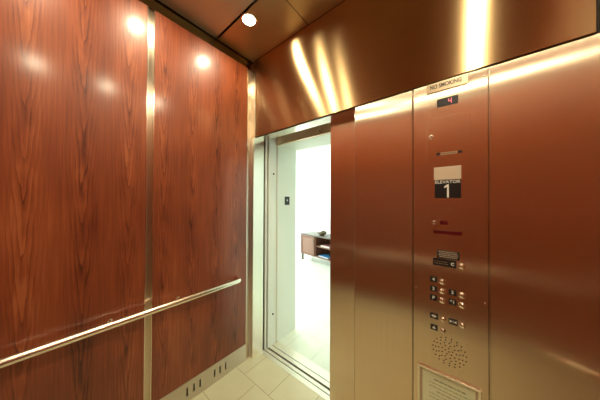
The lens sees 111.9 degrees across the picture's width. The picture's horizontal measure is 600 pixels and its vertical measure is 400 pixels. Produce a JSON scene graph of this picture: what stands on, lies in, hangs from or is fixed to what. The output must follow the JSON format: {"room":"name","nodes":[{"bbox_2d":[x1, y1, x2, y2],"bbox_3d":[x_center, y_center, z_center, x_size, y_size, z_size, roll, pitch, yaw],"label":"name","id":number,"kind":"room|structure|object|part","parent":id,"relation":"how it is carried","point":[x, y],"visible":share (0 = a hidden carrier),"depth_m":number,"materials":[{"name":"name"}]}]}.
{"room":"elevator interior","nodes":[
{"label":"elevator interior","id":0,"kind":"room"},
{"bbox_2d":[0,0,251,399],"bbox_3d":[-1.010,0.056,1.343,0.051,2.900,1.650,0,-1,39],"label":"wall","id":1,"kind":"structure","parent":0,"point":[125,125],"depth_m":1.20,"materials":[{"name":"wood"}]},
{"bbox_3d":[-1.252,0.037,1.018,0.016,2.620,0.780,0,-1,39],"label":"wood panel","id":2,"kind":"part","parent":1,"relation":"part of","materials":[{"name":"red wood"}]},
{"bbox_2d":[0,276,240,368],"bbox_3d":[-0.996,0.703,1.250,0.085,0.040,1.475,0,-1,39],"label":"handrail","id":3,"kind":"object","parent":1,"relation":"attached to","point":[24,355],"visible":1,"depth_m":1.10,"materials":[{"name":"silver metal"}]},
{"bbox_3d":[-1.006,0.041,1.321,0.016,2.620,0.003,0,-1,39],"label":"edge trim","id":4,"kind":"part","parent":1,"relation":"part of","materials":[{"name":"silver metal"}]},
{"bbox_3d":[-0.982,0.041,1.350,0.016,2.620,0.003,0,-1,39],"label":"edge trim","id":5,"kind":"part","parent":1,"relation":"part of","materials":[{"name":"silver metal"}]},
{"bbox_3d":[-0.992,-1.306,1.344,0.012,0.075,1.650,0,-1,39],"label":"cornice","id":6,"kind":"part","parent":1,"relation":"part of","materials":[{"name":"brown wood"}]},
{"bbox_3d":[-0.747,0.045,1.640,0.016,2.620,0.746,0,-1,39],"label":"wood panel","id":7,"kind":"part","parent":1,"relation":"part of","materials":[{"name":"red wood"}]},
{"bbox_2d":[160,344,245,399],"bbox_3d":[-1.018,1.428,1.300,0.018,0.155,1.598,0,-1,39],"label":"baseboard","id":8,"kind":"structure","parent":1,"relation":"attached to","point":[189,390],"depth_m":1.63,"materials":[{"name":"metal"}]},
{"bbox_3d":[-0.510,0.048,1.930,0.016,2.620,0.003,0,-1,39],"label":"edge trim","id":9,"kind":"part","parent":1,"relation":"part of","materials":[{"name":"silver metal"}]},
{"bbox_2d":[157,0,344,62],"bbox_3d":[-0.196,-1.370,0.699,2.090,0.050,1.710,0,-1,39],"label":"ceiling","id":10,"kind":"structure","parent":0,"point":[278,20],"depth_m":1.50,"materials":[{"name":"brown"}]},
{"bbox_3d":[-0.638,-1.343,1.223,0.669,0.001,0.666,0,-1,39],"label":"panel","id":11,"kind":"part","parent":10,"relation":"part of","materials":[{"name":"brown metal"}]},
{"bbox_2d":[240,12,257,27],"bbox_3d":[-0.380,-1.343,1.511,0.124,0.014,0.124,0,-1,39],"label":"recessed light","id":12,"kind":"object","parent":10,"relation":"in","point":[248,19],"visible":1,"depth_m":1.51,"materials":[{"name":"white glass"}]},
{"bbox_3d":[-0.319,-1.339,1.615,0.669,0.001,0.378,0,-1,39],"label":"panel","id":13,"kind":"part","parent":10,"relation":"part of","materials":[{"name":"brown metal"}]},
{"bbox_3d":[0.211,-1.345,1.196,0.671,0.011,0.362,0,-1,39],"label":"panel","id":14,"kind":"part","parent":10,"relation":"part of","materials":[{"name":"brown metal"}]},
{"bbox_2d":[192,353,324,399],"bbox_3d":[-0.185,1.525,0.706,2.070,0.040,1.768,0,-1,39],"label":"floor","id":15,"kind":"structure","parent":0,"point":[258,377],"depth_m":1.65,"materials":[{"name":"beige tile"}]},
{"bbox_2d":[250,133,330,341],"bbox_3d":[-0.181,0.143,2.323,8.400,2.750,0.298,0,-1,39],"label":"wall","id":16,"kind":"structure","parent":0,"point":[286,277],"depth_m":2.27,"materials":[{"name":"white paint"}]},
{"bbox_2d":[263,138,277,349],"bbox_3d":[-0.326,0.366,2.129,0.080,2.300,0.181,0,-1,39],"label":"trim","id":17,"kind":"structure","parent":16,"relation":"attached to","point":[270,213],"depth_m":2.10,"materials":[{"name":"white paint"}]},
{"bbox_2d":[285,197,289,204],"bbox_3d":[-0.144,0.009,2.287,0.003,0.094,0.078,0,-1,39],"label":"number sign","id":18,"kind":"object","parent":16,"relation":"attached to","point":[287,199],"visible":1,"depth_m":2.29,"materials":[{"name":"black plastic"}]},
{"bbox_2d":[266,341,329,390],"bbox_3d":[0.155,1.535,1.783,1.200,0.041,0.130,0,-1,39],"label":"trim","id":19,"kind":"structure","parent":16,"relation":"attached to","point":[317,373],"depth_m":1.87,"materials":[{"name":"silver metal"}]},
{"bbox_2d":[276,122,330,145],"bbox_3d":[0.215,-0.715,1.798,1.320,0.260,0.032,0,-1,39],"label":"trim","id":20,"kind":"structure","parent":16,"relation":"attached to","point":[323,129],"depth_m":1.93,"materials":[{"name":"beige metal"}]},
{"bbox_2d":[279,247,329,371],"bbox_3d":[0.872,1.553,3.617,8.400,0.040,3.620,0,-1,39],"label":"floor","id":21,"kind":"structure","parent":0,"point":[310,338],"depth_m":2.75,"materials":[{"name":"tile"}]},
{"bbox_2d":[300,231,329,260],"bbox_3d":[0.710,1.205,4.866,0.492,0.675,1.630,1,-1,-41],"label":"sideboard","id":22,"kind":"object","parent":21,"relation":"on","point":[311,242],"visible":0.48,"depth_m":5.08,"materials":[{"name":"brown wood"}]},
{"bbox_3d":[0.191,1.141,5.140,0.007,0.370,0.384,1,-1,-41],"label":"inset panel","id":23,"kind":"part","parent":22,"relation":"part of","materials":[{"name":"brown wood"}]},
{"bbox_3d":[0.187,1.141,5.137,0.018,0.480,0.494,1,-1,-41],"label":"door","id":24,"kind":"part","parent":22,"relation":"part of","materials":[{"name":"brown wood"}]},
{"bbox_2d":[317,230,326,235],"bbox_3d":[0.544,0.814,4.963,0.255,0.107,0.250,1,-1,-41],"label":"bowl","id":25,"kind":"object","parent":22,"relation":"on","point":[322,233],"visible":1,"depth_m":4.91,"materials":[{"name":"brown ceramic"}]},
{"bbox_2d":[319,254,329,258],"bbox_3d":[0.623,1.348,4.851,0.210,0.028,0.300,1,-1,-40],"label":"book","id":26,"kind":"object","parent":22,"relation":"on","point":[326,256],"visible":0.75,"depth_m":4.80,"materials":[{"name":"blue paper"}]},
{"bbox_2d":[320,244,329,248],"bbox_3d":[0.653,1.099,4.830,0.200,0.035,0.270,1,-1,-44],"label":"book","id":27,"kind":"object","parent":22,"relation":"on","point":[323,245],"visible":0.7,"depth_m":4.82,"materials":[{"name":"white paper"}]},
{"bbox_2d":[296,159,330,244],"bbox_3d":[2.051,0.176,5.072,8.400,2.750,0.100,0,-1,39],"label":"wall","id":28,"kind":"structure","parent":0,"point":[312,178],"depth_m":6.35,"materials":[{"name":"white paint"}]},
{"bbox_2d":[296,145,330,163],"bbox_3d":[0.910,-1.241,3.671,8.600,0.050,3.740,0,-1,39],"label":"ceiling","id":29,"kind":"structure","parent":0,"point":[320,153],"depth_m":5.38,"materials":[{"name":"white paint"}]},
{"bbox_2d":[250,0,599,399],"bbox_3d":[0.357,0.063,1.377,2.130,2.900,0.130,0,-1,39],"label":"wall","id":30,"kind":"structure","parent":0,"point":[366,59],"depth_m":0.90,"materials":[{"name":"metal"}]},
{"bbox_3d":[-0.446,-0.968,1.975,0.062,0.733,0.022,0,-1,39],"label":"corner post","id":31,"kind":"part","parent":30,"relation":"part of","materials":[{"name":"metal"}]},
{"bbox_2d":[260,348,329,399],"bbox_3d":[0.076,1.534,1.685,1.200,0.041,0.081,0,-1,39],"label":"trim","id":32,"kind":"structure","parent":30,"relation":"attached to","point":[313,385],"depth_m":1.76,"materials":[{"name":"silver metal"}]},
{"bbox_2d":[330,114,354,399],"bbox_3d":[0.549,0.429,1.291,0.805,2.161,0.030,0,-1,39],"label":"door","id":33,"kind":"structure","parent":30,"relation":"in","point":[342,174],"depth_m":1.47,"materials":[{"name":"metal"}]},
{"bbox_3d":[0.483,0.454,1.203,0.326,2.108,0.022,0,-1,39],"label":"return panel","id":34,"kind":"part","parent":30,"relation":"part of","materials":[{"name":"metal"}]},
{"bbox_3d":[0.329,-0.969,1.345,1.919,0.733,0.022,0,-1,39],"label":"transom panel","id":35,"kind":"part","parent":30,"relation":"part of","materials":[{"name":"metal"}]},
{"bbox_2d":[413,67,488,399],"bbox_3d":[0.726,0.454,0.998,0.296,2.108,0.034,0,-1,39],"label":"control panel","id":36,"kind":"object","parent":30,"relation":"attached to","point":[451,283],"visible":1,"depth_m":0.98,"materials":[{"name":"metal"}]},
{"bbox_3d":[0.712,0.310,1.002,0.093,0.036,0.002,0,-1,39],"label":"phone plate","id":37,"kind":"part","parent":36,"relation":"part of","materials":[{"name":"black plastic"}]},
{"bbox_2d":[434,165,460,197],"bbox_3d":[0.722,-0.087,0.996,0.109,0.155,0.005,0,-1,39],"label":"number sign","id":38,"kind":"object","parent":36,"relation":"attached to","point":[444,188],"visible":1,"depth_m":0.99,"materials":[{"name":"beige"}]},
{"bbox_3d":[0.723,-0.133,0.997,0.109,0.064,0.004,0,-1,39],"label":"braille plate","id":39,"kind":"part","parent":38,"relation":"part of","materials":[{"name":"beige metal"}]},
{"bbox_3d":[0.724,-0.054,0.995,0.104,0.090,0.004,0,-1,39],"label":"number plate","id":40,"kind":"part","parent":38,"relation":"part of","materials":[{"name":"black plastic"}]},
{"bbox_2d":[427,73,467,94],"bbox_3d":[0.724,-0.572,1.005,0.166,0.047,0.006,0,-1,39],"label":"no smoking sign","id":41,"kind":"object","parent":36,"relation":"attached to","point":[456,81],"visible":1,"depth_m":1.00,"materials":[{"name":"beige"}]},
{"bbox_3d":[0.726,-0.298,0.998,0.171,0.230,0.002,0,-1,39],"label":"service door","id":42,"kind":"part","parent":36,"relation":"part of","materials":[{"name":"metal"}]},
{"bbox_3d":[0.724,0.270,0.993,0.089,0.040,0.002,0,-1,39],"label":"instruction plate","id":43,"kind":"part","parent":36,"relation":"part of","materials":[{"name":"black plastic"}]},
{"bbox_2d":[417,362,480,399],"bbox_3d":[0.715,0.960,0.987,0.250,0.212,0.010,0,-1,39],"label":"frame","id":44,"kind":"object","parent":36,"relation":"attached to","point":[432,384],"visible":1,"depth_m":1.00,"materials":[{"name":"silver metal"}]},
{"bbox_2d":[429,379,466,399],"bbox_3d":[0.725,0.957,0.981,0.168,0.114,0.001,0,-1,39],"label":"print","id":45,"kind":"object","parent":44,"relation":"in","point":[439,389],"depth_m":0.99,"materials":[{"name":"beige"}]},
{"bbox_3d":[0.980,0.453,0.800,0.338,2.108,0.022,0,-1,39],"label":"return panel","id":46,"kind":"part","parent":30,"relation":"part of","materials":[{"name":"metal"}]},
{"bbox_3d":[1.105,-0.971,0.715,0.064,0.733,0.022,0,-1,39],"label":"corner post","id":47,"kind":"part","parent":30,"relation":"part of","materials":[{"name":"metal"}]}
]}

